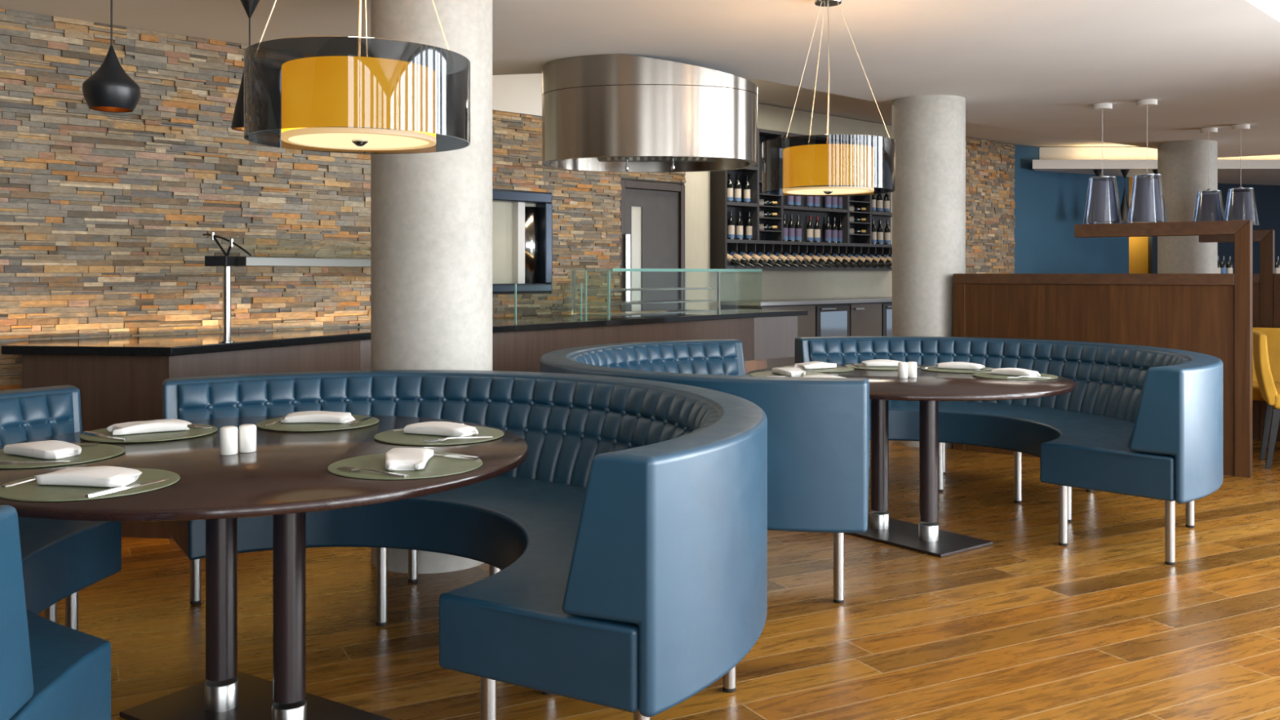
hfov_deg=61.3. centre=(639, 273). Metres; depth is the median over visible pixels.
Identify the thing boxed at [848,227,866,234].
wine bottle
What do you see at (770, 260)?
wine bottle
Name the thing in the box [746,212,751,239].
wine bottle
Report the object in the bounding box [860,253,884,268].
wine bottle
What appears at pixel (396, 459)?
napkin
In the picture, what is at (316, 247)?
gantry
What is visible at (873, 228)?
wine bottle
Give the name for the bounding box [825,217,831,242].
wine bottle
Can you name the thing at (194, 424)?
fork
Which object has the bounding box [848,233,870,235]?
shelf
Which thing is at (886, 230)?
wine bottle
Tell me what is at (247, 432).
shaker
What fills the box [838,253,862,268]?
wine bottle
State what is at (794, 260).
wine bottle
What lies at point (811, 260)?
wine bottle
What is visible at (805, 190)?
diffuser
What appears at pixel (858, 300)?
countertop
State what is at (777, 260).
wine bottle
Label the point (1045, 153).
light
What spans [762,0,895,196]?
drum pendant
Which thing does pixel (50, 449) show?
napkin
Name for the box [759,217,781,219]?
shelf
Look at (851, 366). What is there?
placemat
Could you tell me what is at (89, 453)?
placemat
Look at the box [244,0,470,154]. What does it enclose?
drum pendant
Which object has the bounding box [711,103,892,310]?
wall
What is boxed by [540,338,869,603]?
banquette
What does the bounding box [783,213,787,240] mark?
wine bottle
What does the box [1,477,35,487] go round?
fork
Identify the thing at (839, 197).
wine bottle
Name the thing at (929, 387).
round dining table
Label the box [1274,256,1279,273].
wine bottle
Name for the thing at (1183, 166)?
concrete column
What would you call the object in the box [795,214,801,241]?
wine bottle
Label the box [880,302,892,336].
fridge
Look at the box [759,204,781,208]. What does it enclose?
shelf
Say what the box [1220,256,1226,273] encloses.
wine bottle
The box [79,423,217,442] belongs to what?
placemat
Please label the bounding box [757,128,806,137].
shelf
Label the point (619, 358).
tufted cushion
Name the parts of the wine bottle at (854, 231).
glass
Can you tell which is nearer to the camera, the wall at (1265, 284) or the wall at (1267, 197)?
the wall at (1265, 284)
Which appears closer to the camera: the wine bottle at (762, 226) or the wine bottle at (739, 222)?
the wine bottle at (739, 222)
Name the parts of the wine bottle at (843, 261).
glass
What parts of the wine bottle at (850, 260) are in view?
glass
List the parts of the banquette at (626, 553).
leg, leg, seat, leg, leg, leg, leg, leg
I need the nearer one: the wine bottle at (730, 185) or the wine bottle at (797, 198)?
the wine bottle at (730, 185)
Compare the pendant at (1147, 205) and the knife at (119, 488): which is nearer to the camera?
the knife at (119, 488)
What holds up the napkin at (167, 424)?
on the placemat at (193, 432)
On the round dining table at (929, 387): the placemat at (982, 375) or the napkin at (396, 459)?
the placemat at (982, 375)
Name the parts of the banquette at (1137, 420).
leg, leg, leg, seat, leg, leg, leg, leg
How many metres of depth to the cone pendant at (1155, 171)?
15.73 m
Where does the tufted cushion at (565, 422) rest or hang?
on the banquette at (626, 553)
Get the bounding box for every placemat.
[0,444,124,468]
[0,467,180,502]
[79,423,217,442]
[256,414,379,431]
[327,452,482,479]
[373,426,504,445]
[749,371,828,376]
[782,365,853,372]
[844,363,919,369]
[920,365,992,373]
[972,372,1057,380]
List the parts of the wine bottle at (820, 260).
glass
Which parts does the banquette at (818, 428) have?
leg, seat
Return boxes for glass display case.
[571,268,761,319]
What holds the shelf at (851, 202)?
attached to the wine rack
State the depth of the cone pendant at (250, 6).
4.76 m
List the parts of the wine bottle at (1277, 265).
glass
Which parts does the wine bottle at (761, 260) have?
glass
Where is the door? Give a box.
[619,179,684,311]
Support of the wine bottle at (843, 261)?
on the wine rack
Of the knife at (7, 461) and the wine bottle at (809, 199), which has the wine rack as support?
the wine bottle at (809, 199)
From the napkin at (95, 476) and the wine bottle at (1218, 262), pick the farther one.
the wine bottle at (1218, 262)
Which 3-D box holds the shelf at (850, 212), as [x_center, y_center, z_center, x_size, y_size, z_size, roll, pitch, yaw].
[2.514,-0.724,12.828,0.420,0.012,0.235,0,0,-43]
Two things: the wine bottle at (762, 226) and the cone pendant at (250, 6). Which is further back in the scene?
the wine bottle at (762, 226)
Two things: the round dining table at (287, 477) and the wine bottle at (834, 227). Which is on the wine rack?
the wine bottle at (834, 227)
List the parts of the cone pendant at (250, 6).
lamp shade, cord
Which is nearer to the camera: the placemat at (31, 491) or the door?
the placemat at (31, 491)
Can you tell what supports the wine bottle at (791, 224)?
on the wine rack
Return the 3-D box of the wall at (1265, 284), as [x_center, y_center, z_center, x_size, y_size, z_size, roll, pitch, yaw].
[4.984,0.456,7.803,1.900,1.559,0.130,0,0,35]
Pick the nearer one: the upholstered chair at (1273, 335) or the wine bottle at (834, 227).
the upholstered chair at (1273, 335)
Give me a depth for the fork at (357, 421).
3.46 m
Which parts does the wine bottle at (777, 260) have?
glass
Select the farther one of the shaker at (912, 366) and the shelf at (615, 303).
the shelf at (615, 303)
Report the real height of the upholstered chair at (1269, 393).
0.850 m
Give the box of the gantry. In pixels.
[202,232,370,342]
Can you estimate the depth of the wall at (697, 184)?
10.66 m
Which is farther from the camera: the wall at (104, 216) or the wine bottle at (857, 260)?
the wine bottle at (857, 260)
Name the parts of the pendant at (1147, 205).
lamp shade, lamp shade, cord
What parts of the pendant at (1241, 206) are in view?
lamp shade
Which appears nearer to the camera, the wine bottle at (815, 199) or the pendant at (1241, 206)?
the pendant at (1241, 206)
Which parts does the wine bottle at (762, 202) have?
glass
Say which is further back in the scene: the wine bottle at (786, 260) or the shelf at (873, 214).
the shelf at (873, 214)
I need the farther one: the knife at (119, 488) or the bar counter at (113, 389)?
the bar counter at (113, 389)
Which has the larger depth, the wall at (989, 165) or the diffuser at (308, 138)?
the wall at (989, 165)
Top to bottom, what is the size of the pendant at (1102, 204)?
0.906 m
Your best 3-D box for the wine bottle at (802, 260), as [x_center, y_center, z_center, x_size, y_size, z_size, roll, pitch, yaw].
[1.814,-0.151,12.059,0.287,0.185,0.074,0,0,18]
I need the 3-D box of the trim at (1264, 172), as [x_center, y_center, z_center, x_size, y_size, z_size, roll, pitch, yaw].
[9.585,-1.580,17.500,7.830,0.130,3.800,0,0,0]
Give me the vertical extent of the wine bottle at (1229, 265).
0.302 m
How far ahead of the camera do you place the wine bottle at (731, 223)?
11.32 m
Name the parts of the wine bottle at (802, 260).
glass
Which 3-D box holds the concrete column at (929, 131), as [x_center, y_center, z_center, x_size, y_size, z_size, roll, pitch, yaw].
[2.110,-0.015,7.900,0.520,2.500,0.520,0,0,0]
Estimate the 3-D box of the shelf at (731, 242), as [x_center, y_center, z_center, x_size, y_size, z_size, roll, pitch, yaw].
[2.022,-0.338,12.366,3.300,0.035,0.235,0,0,-43]
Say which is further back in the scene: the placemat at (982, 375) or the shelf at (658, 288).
the shelf at (658, 288)
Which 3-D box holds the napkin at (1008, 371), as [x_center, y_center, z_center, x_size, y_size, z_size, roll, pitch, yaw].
[1.770,0.465,5.098,0.112,0.030,0.224,0,0,-31]
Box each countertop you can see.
[1,308,808,355]
[720,296,892,306]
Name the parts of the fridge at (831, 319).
door glass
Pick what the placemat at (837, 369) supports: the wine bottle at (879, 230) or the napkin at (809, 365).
the napkin at (809, 365)
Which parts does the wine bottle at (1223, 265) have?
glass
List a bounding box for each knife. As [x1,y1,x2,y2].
[0,460,70,464]
[83,431,124,439]
[84,478,169,497]
[265,415,286,426]
[433,453,479,459]
[764,375,801,377]
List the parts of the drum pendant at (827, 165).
cord, lamp shade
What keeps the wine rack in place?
attached to the wall at (765, 284)
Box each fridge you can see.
[813,303,849,337]
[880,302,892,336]
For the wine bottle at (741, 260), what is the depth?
11.32 m
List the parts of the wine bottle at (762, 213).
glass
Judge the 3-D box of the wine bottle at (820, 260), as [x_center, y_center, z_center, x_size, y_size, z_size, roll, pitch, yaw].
[2.029,-0.151,12.261,0.287,0.185,0.074,0,0,18]
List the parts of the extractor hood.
filter frame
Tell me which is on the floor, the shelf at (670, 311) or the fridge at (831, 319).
the fridge at (831, 319)
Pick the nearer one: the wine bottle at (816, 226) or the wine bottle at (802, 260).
the wine bottle at (802, 260)
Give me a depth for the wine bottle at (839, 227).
12.63 m
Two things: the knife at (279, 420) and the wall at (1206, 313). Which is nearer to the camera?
the knife at (279, 420)
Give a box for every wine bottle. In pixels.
[727,173,733,201]
[727,211,734,239]
[727,253,745,267]
[728,251,754,267]
[733,174,741,202]
[736,211,742,239]
[737,251,764,267]
[743,175,750,203]
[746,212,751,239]
[746,251,773,267]
[755,251,781,267]
[759,199,777,205]
[759,210,777,217]
[759,223,777,230]
[764,252,790,268]
[773,252,798,267]
[782,252,807,267]
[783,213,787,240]
[786,195,793,205]
[788,214,795,241]
[791,252,815,268]
[794,195,800,206]
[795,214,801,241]
[799,253,823,267]
[806,196,813,207]
[806,215,813,241]
[807,253,831,268]
[813,196,819,207]
[813,216,820,242]
[814,253,839,268]
[822,253,846,268]
[825,196,831,208]
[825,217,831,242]
[831,195,837,208]
[831,217,837,242]
[831,253,854,268]
[837,195,842,208]
[837,217,842,243]
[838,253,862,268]
[845,253,869,268]
[848,205,866,211]
[848,216,866,222]
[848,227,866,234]
[853,253,876,268]
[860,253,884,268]
[867,253,890,268]
[871,194,875,211]
[871,219,876,244]
[874,254,892,266]
[876,194,882,212]
[876,219,883,244]
[881,254,892,262]
[883,192,889,212]
[884,220,890,244]
[1217,256,1220,273]
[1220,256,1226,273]
[1226,256,1232,273]
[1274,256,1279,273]
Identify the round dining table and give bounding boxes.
[0,414,528,719]
[743,363,1075,557]
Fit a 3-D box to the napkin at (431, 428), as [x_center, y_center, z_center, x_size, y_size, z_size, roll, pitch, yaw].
[-0.599,0.465,3.231,0.225,0.030,0.114,0,0,32]
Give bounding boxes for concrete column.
[370,0,492,573]
[892,94,965,448]
[1157,140,1217,273]
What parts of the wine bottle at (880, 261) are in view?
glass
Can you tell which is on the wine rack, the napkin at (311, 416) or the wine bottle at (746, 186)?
the wine bottle at (746, 186)
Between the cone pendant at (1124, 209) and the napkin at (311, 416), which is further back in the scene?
the cone pendant at (1124, 209)
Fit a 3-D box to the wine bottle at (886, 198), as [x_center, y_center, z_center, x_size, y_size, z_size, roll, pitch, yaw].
[3.040,-0.896,13.312,0.074,0.302,0.074,0,0,0]
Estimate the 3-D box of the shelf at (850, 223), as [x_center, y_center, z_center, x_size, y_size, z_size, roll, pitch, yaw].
[2.514,-0.599,12.828,0.420,0.012,0.235,0,0,-43]
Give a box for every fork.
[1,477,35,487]
[69,442,99,445]
[188,423,211,428]
[337,466,408,476]
[347,416,371,425]
[422,435,493,442]
[1004,376,1050,377]
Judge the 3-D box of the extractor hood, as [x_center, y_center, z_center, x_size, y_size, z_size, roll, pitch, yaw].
[0.060,-0.945,6.700,1.330,0.639,1.000,0,0,0]
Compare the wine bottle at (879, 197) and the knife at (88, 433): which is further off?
the wine bottle at (879, 197)
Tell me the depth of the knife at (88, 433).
3.19 m
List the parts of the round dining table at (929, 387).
post, plate, post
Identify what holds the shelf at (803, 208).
attached to the wine rack
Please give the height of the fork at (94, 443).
0.009 m
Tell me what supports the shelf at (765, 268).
attached to the wine rack
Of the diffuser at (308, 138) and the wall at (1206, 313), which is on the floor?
the wall at (1206, 313)
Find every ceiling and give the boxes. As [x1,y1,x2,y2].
[0,0,1279,157]
[746,79,1138,146]
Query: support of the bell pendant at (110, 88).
hanging from the ceiling at (1037, 66)
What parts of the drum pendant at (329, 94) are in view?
lamp shade, cord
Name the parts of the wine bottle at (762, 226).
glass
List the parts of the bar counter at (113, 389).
panel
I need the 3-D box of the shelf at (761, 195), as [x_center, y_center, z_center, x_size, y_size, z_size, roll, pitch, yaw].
[1.325,-0.849,11.710,0.370,0.012,0.235,0,0,-43]
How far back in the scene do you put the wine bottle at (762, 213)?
11.67 m
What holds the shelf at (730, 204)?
attached to the wine rack
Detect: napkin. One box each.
[3,440,81,459]
[34,466,142,487]
[106,418,191,435]
[280,410,355,423]
[385,448,433,471]
[404,421,478,437]
[771,367,805,376]
[793,361,836,369]
[801,374,845,377]
[859,359,900,366]
[936,361,984,369]
[990,368,1040,376]
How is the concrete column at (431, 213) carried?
on the floor
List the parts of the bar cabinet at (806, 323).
door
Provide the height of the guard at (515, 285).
0.254 m
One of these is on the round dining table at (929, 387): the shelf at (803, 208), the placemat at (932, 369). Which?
the placemat at (932, 369)
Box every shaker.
[219,426,237,455]
[239,423,256,453]
[897,361,907,377]
[907,361,916,377]
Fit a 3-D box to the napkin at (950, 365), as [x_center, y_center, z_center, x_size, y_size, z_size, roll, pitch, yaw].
[1.615,0.464,5.455,0.225,0.031,0.115,0,0,34]
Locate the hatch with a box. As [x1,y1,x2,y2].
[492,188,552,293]
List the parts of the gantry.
post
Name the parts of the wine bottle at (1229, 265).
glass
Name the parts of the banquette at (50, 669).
backrest, leg, seat, leg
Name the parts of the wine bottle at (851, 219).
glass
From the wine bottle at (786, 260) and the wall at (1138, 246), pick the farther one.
the wall at (1138, 246)
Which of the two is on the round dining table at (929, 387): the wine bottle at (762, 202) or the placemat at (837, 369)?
the placemat at (837, 369)
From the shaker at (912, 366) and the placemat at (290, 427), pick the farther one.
the shaker at (912, 366)
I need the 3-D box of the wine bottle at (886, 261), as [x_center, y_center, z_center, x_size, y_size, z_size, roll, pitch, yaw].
[2.995,-0.151,13.168,0.287,0.185,0.074,0,0,18]
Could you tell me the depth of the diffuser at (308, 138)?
2.92 m
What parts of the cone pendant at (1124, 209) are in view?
lamp shade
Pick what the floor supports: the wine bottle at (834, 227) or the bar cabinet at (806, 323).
the bar cabinet at (806, 323)
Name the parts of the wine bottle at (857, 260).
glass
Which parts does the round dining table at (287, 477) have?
post, plate, post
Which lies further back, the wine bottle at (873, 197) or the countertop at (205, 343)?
the wine bottle at (873, 197)
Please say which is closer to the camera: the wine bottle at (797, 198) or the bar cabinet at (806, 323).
the bar cabinet at (806, 323)
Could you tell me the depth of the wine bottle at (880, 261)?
13.03 m
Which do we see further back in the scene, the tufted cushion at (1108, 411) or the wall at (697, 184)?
the wall at (697, 184)
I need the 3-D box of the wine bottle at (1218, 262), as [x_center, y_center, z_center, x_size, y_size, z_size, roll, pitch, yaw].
[7.541,-0.076,14.100,0.074,0.302,0.074,0,0,0]
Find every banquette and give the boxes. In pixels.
[0,385,121,719]
[162,369,767,719]
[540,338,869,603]
[795,336,1222,564]
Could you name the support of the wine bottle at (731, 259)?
on the wine rack
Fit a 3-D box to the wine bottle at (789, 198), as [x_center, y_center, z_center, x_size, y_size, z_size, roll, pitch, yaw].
[1.675,-0.896,12.030,0.074,0.302,0.074,0,0,0]
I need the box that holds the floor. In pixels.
[38,439,1279,719]
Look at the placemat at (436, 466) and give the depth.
2.68 m
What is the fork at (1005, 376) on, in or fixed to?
on the placemat at (982, 375)
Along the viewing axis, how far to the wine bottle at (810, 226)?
12.24 m
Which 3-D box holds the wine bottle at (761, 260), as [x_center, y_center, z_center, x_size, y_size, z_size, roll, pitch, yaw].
[1.278,-0.151,11.555,0.287,0.185,0.074,0,0,18]
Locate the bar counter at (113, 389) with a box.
[22,315,797,538]
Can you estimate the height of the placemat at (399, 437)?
0.004 m
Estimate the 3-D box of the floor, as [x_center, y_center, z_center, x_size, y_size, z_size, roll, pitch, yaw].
[2.500,1.285,8.000,24.000,0.100,25.000,0,0,0]
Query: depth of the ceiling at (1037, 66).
5.96 m
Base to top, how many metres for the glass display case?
0.356 m
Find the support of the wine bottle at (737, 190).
on the wine rack
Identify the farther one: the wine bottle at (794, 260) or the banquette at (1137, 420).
the wine bottle at (794, 260)
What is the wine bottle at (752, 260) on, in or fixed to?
on the wine rack
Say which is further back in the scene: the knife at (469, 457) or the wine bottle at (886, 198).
the wine bottle at (886, 198)
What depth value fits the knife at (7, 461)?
2.73 m
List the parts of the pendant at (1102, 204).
lamp shade, lamp shade, cord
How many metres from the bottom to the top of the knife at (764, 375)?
0.006 m
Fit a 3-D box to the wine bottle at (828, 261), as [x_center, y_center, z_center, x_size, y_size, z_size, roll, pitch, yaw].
[2.136,-0.151,12.362,0.287,0.185,0.074,0,0,18]
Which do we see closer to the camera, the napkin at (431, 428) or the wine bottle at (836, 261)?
the napkin at (431, 428)
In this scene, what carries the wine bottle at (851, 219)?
on the wine rack
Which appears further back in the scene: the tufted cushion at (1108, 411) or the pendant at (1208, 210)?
the pendant at (1208, 210)
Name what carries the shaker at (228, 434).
on the round dining table at (287, 477)
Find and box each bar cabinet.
[720,304,815,368]
[848,302,881,336]
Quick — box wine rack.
[710,128,892,271]
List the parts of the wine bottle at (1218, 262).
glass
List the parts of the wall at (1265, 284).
rail, panel, post, panel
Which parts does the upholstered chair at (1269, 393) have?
backrest, leg, leg, seat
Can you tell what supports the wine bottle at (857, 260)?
on the wine rack
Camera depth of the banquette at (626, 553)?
2.71 m
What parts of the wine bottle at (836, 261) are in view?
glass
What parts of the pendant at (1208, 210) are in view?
lamp shade, cord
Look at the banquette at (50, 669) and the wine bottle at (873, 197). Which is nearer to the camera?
the banquette at (50, 669)
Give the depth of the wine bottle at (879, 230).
13.19 m
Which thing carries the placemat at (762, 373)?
on the round dining table at (929, 387)
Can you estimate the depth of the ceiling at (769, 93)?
12.55 m
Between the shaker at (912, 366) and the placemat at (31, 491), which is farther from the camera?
the shaker at (912, 366)
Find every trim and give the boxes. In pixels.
[1032,160,1279,185]
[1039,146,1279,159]
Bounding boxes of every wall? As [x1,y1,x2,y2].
[0,8,370,391]
[492,73,685,319]
[683,171,711,310]
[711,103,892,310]
[953,220,1252,477]
[965,137,1014,273]
[1013,145,1128,273]
[1128,177,1147,273]
[1147,182,1279,273]
[1199,229,1279,441]
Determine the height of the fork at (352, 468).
0.009 m
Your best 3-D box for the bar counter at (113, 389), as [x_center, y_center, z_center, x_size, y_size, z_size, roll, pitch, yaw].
[-0.713,0.798,7.099,0.900,0.874,6.088,0,0,40]
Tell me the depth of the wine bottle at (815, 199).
12.32 m
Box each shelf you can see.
[577,287,714,291]
[577,299,714,305]
[577,309,714,316]
[727,201,758,207]
[727,239,892,247]
[727,266,892,271]
[728,166,757,171]
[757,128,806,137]
[759,193,781,197]
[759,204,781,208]
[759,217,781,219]
[759,230,781,232]
[782,204,847,213]
[848,200,870,204]
[848,211,870,213]
[848,222,870,224]
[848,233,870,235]
[871,211,892,217]
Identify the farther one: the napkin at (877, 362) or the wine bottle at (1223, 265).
the wine bottle at (1223, 265)
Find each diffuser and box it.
[280,127,435,150]
[782,186,874,195]
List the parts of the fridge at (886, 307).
door glass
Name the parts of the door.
frame, handle, vision pane, frame, frame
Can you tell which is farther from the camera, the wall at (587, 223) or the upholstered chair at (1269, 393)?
the wall at (587, 223)
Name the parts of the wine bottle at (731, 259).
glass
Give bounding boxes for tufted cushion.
[0,391,75,445]
[178,375,719,488]
[568,342,738,375]
[808,339,1189,454]
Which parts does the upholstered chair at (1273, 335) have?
seat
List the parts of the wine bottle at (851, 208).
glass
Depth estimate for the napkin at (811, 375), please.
4.75 m
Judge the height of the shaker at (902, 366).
0.074 m
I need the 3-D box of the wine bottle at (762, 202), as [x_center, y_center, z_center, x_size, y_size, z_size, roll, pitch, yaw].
[1.335,-0.768,11.695,0.302,0.074,0.074,0,0,-6]
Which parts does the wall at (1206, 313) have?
rail, panel, post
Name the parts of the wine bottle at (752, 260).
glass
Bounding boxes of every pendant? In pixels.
[82,0,140,112]
[231,0,259,131]
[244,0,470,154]
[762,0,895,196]
[1083,102,1121,223]
[1093,168,1102,181]
[1116,168,1132,221]
[1127,98,1167,222]
[1151,168,1157,178]
[1191,127,1225,221]
[1223,124,1258,223]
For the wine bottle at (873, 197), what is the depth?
13.08 m
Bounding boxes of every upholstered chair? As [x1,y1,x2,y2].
[1252,327,1279,400]
[1253,331,1279,468]
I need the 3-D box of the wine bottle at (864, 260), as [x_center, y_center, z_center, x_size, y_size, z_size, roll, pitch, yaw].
[2.673,-0.151,12.866,0.287,0.185,0.074,0,0,18]
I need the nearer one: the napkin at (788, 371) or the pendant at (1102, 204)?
the napkin at (788, 371)
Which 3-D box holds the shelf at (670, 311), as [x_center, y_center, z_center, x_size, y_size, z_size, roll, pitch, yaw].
[0.072,0.299,8.293,0.320,0.012,1.290,0,0,39]
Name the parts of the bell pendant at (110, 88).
lamp shade, cord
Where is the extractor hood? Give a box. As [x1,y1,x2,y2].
[542,53,757,172]
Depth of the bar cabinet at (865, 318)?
12.26 m
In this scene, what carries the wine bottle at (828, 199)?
on the wine rack
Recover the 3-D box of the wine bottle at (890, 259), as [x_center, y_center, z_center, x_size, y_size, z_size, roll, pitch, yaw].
[3.102,-0.151,13.269,0.287,0.185,0.074,0,0,18]
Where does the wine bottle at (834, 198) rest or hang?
on the wine rack
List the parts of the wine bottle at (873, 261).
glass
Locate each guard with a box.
[514,283,582,324]
[585,271,609,319]
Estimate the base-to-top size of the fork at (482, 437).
0.009 m
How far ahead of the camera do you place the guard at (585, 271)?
7.44 m
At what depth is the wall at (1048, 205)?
16.18 m
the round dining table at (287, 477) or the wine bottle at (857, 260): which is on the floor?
the round dining table at (287, 477)
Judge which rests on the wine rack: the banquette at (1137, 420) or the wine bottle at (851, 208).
the wine bottle at (851, 208)

